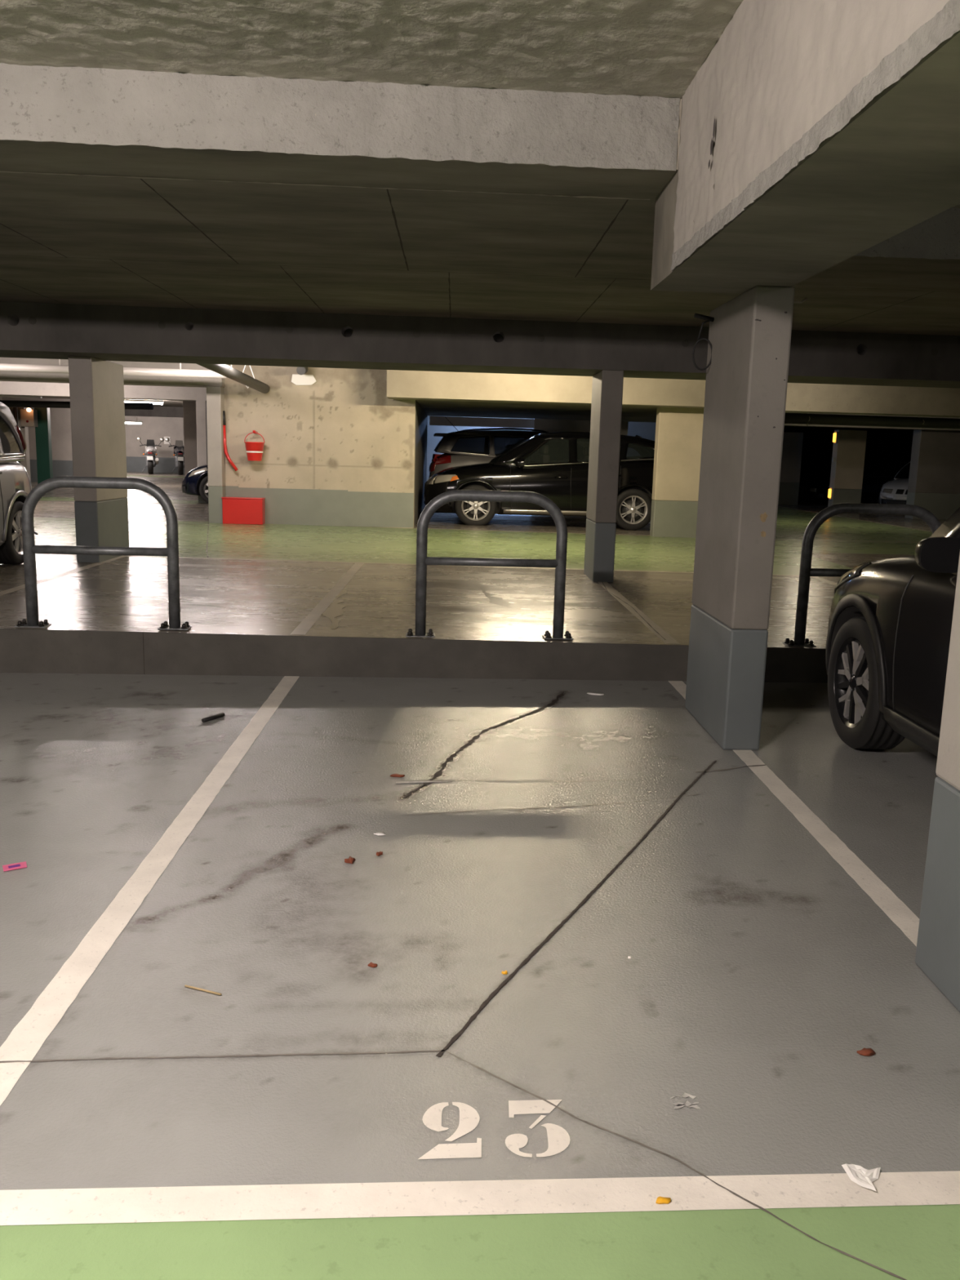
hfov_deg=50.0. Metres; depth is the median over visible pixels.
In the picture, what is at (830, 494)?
warning light
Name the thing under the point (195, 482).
car
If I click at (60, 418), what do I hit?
wall
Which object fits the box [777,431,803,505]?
concrete column
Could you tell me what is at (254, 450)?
bucket
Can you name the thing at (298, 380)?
lamp
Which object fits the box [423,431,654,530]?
car
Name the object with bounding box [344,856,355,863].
dry leaf
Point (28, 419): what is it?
box
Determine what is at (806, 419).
ceiling pipe
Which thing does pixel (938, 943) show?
concrete column
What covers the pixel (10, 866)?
print
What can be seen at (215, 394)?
concrete column
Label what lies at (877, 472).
car
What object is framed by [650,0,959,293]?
ceiling beam
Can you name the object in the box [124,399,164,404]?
lamp
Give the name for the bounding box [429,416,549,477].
car
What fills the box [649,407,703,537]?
concrete column
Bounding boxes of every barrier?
[14,475,191,630]
[405,489,573,639]
[782,502,941,646]
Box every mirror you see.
[514,458,524,467]
[914,537,959,573]
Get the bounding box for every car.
[0,401,38,564]
[182,463,208,502]
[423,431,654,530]
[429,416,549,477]
[807,457,911,503]
[825,506,959,756]
[878,462,910,504]
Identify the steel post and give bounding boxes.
[34,407,53,484]
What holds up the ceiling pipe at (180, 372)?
hanging from the ceiling at (81, 224)
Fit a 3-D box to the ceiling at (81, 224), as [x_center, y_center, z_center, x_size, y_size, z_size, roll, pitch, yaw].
[-5.126,-5.546,21.407,60.237,0.470,59.254,1,10,-4]
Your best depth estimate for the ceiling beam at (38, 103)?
4.51 m
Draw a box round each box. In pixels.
[20,408,38,426]
[221,496,265,524]
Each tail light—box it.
[16,424,26,452]
[430,457,440,472]
[433,453,451,464]
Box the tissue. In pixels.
[841,1164,880,1191]
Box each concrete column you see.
[67,355,128,562]
[195,400,207,502]
[205,386,226,523]
[583,369,623,582]
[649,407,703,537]
[684,285,795,750]
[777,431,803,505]
[827,430,866,506]
[905,429,959,519]
[915,553,959,1012]
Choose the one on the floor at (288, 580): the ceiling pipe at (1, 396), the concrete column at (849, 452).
the concrete column at (849, 452)
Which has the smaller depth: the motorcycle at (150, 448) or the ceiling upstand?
the ceiling upstand
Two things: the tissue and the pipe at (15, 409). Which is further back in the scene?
the pipe at (15, 409)
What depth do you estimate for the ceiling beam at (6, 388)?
21.49 m
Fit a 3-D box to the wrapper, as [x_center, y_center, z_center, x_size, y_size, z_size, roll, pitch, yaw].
[-1.663,0.810,3.685,0.082,0.005,0.052,-5,12,-32]
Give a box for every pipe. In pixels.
[0,359,226,378]
[0,395,42,398]
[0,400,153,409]
[13,407,20,462]
[195,363,269,393]
[784,413,959,429]
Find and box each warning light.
[827,487,834,499]
[832,431,838,443]
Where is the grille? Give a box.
[895,488,904,494]
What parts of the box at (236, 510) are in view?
lid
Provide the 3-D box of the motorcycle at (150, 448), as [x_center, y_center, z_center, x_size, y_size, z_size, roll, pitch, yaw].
[-13.779,-7.716,43.093,1.120,1.520,2.324,-1,11,-16]
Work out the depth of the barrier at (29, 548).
6.77 m
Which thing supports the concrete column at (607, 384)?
on the floor at (288, 580)
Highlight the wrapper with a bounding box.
[2,861,26,871]
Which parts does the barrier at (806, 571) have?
plate, cross rail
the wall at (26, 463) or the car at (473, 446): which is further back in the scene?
the wall at (26, 463)
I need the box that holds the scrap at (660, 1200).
[655,1195,671,1204]
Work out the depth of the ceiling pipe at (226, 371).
14.31 m
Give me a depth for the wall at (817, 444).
40.32 m
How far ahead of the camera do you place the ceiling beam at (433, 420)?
25.88 m
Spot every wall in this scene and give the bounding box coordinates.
[0,397,73,482]
[8,407,31,481]
[124,400,913,495]
[223,364,427,528]
[533,418,628,435]
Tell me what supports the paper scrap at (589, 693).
on the floor at (431, 1111)
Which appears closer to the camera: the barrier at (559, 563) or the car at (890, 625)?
the car at (890, 625)
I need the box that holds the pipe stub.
[296,366,307,374]
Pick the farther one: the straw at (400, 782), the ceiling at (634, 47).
the straw at (400, 782)
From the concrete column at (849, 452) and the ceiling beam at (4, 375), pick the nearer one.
the ceiling beam at (4, 375)
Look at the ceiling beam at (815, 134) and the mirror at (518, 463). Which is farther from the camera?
the mirror at (518, 463)
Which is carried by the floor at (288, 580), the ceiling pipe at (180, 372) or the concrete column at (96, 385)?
the concrete column at (96, 385)
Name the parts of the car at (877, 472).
number plate, cabin frame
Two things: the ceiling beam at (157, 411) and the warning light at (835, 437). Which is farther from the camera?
the ceiling beam at (157, 411)
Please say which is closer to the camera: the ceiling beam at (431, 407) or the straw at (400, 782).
the straw at (400, 782)
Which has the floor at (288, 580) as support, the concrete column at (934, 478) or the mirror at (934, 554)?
the concrete column at (934, 478)
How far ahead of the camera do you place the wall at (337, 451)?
16.53 m
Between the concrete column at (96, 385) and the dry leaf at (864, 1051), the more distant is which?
the concrete column at (96, 385)
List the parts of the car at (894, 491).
number plate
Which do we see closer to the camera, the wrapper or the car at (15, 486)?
the wrapper
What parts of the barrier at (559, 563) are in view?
plate, cross rail, plate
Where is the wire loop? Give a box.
[692,313,714,370]
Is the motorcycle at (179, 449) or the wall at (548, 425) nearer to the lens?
the wall at (548, 425)
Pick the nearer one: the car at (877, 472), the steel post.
the steel post
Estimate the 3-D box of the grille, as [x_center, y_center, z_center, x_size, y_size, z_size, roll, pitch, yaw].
[11.298,-3.988,27.709,0.190,0.128,0.108,11,14,42]
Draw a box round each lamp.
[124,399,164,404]
[124,416,142,424]
[291,373,316,385]
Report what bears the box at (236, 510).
on the floor at (288, 580)
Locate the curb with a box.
[0,628,827,683]
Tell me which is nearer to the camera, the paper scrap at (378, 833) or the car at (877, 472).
the paper scrap at (378, 833)
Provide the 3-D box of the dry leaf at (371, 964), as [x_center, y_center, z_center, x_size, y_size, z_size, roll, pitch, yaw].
[-0.318,0.960,3.047,0.028,0.006,0.023,1,10,-4]
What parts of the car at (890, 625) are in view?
sill trim, cabin frame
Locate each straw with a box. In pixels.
[184,984,221,995]
[395,781,451,783]
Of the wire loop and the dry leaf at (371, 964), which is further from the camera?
the wire loop
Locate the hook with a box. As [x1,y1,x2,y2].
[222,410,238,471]
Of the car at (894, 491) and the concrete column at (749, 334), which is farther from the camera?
the car at (894, 491)
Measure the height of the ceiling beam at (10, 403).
0.220 m
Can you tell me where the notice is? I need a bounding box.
[164,436,170,444]
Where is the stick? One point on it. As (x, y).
(221, 714)
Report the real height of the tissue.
0.010 m
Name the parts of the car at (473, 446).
belt moulding, cabin frame, roof rail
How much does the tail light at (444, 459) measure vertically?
0.222 m
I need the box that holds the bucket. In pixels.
[244,432,264,461]
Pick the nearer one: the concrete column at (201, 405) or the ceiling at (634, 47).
the ceiling at (634, 47)
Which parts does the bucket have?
handle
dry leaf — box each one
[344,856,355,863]
[367,962,377,967]
[376,851,382,856]
[390,773,404,777]
[857,1048,875,1056]
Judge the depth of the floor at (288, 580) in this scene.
10.07 m
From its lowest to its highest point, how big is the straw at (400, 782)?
0.002 m
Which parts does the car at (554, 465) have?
sill trim, cabin frame, belt moulding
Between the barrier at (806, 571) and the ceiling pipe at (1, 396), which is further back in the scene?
the ceiling pipe at (1, 396)
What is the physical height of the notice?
0.320 m
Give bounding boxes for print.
[8,864,20,868]
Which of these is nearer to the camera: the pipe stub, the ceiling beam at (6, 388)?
the pipe stub
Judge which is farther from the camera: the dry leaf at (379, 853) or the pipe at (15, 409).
the pipe at (15, 409)
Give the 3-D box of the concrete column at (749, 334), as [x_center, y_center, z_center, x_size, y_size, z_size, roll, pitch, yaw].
[1.396,-0.652,5.669,0.199,2.343,0.929,1,10,-2]
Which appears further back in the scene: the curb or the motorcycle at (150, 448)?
the motorcycle at (150, 448)
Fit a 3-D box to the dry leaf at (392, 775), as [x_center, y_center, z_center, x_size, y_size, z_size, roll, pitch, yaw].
[-0.387,0.635,4.833,0.067,0.007,0.031,2,10,5]
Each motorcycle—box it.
[136,436,164,474]
[165,437,184,475]
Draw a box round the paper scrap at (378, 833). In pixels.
[373,831,385,835]
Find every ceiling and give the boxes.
[0,0,743,98]
[0,139,959,432]
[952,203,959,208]
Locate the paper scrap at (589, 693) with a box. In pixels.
[586,692,604,695]
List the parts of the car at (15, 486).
cabin frame, belt moulding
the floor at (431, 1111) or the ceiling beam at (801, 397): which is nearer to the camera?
the floor at (431, 1111)
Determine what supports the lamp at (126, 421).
hanging from the ceiling at (81, 224)
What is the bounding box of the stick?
[201,712,224,722]
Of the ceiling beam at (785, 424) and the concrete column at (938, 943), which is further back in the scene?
the ceiling beam at (785, 424)
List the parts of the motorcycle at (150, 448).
number plate, seat and tank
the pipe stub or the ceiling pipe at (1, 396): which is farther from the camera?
the ceiling pipe at (1, 396)
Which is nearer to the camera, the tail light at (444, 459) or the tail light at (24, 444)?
the tail light at (24, 444)
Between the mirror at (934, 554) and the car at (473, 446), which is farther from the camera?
the car at (473, 446)
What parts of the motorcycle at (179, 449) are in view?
seat and tank, number plate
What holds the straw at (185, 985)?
on the floor at (431, 1111)
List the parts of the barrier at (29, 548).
plate, cross rail, plate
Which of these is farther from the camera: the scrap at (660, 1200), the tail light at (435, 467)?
the tail light at (435, 467)
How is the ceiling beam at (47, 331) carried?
attached to the ceiling at (81, 224)
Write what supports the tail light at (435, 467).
attached to the car at (473, 446)
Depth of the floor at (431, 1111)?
2.92 m
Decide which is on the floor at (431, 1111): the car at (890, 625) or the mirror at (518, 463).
the car at (890, 625)
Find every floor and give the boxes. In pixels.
[0,471,946,648]
[0,672,959,1279]
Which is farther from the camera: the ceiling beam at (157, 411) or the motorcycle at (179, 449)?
the motorcycle at (179, 449)
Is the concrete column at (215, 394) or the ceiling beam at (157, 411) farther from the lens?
the ceiling beam at (157, 411)
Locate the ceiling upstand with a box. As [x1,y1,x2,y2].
[855,207,959,259]
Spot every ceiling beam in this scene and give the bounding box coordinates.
[0,62,682,170]
[0,301,959,388]
[0,357,225,387]
[0,381,206,400]
[124,406,183,417]
[386,369,959,417]
[416,400,657,422]
[429,416,533,428]
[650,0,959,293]
[784,412,959,431]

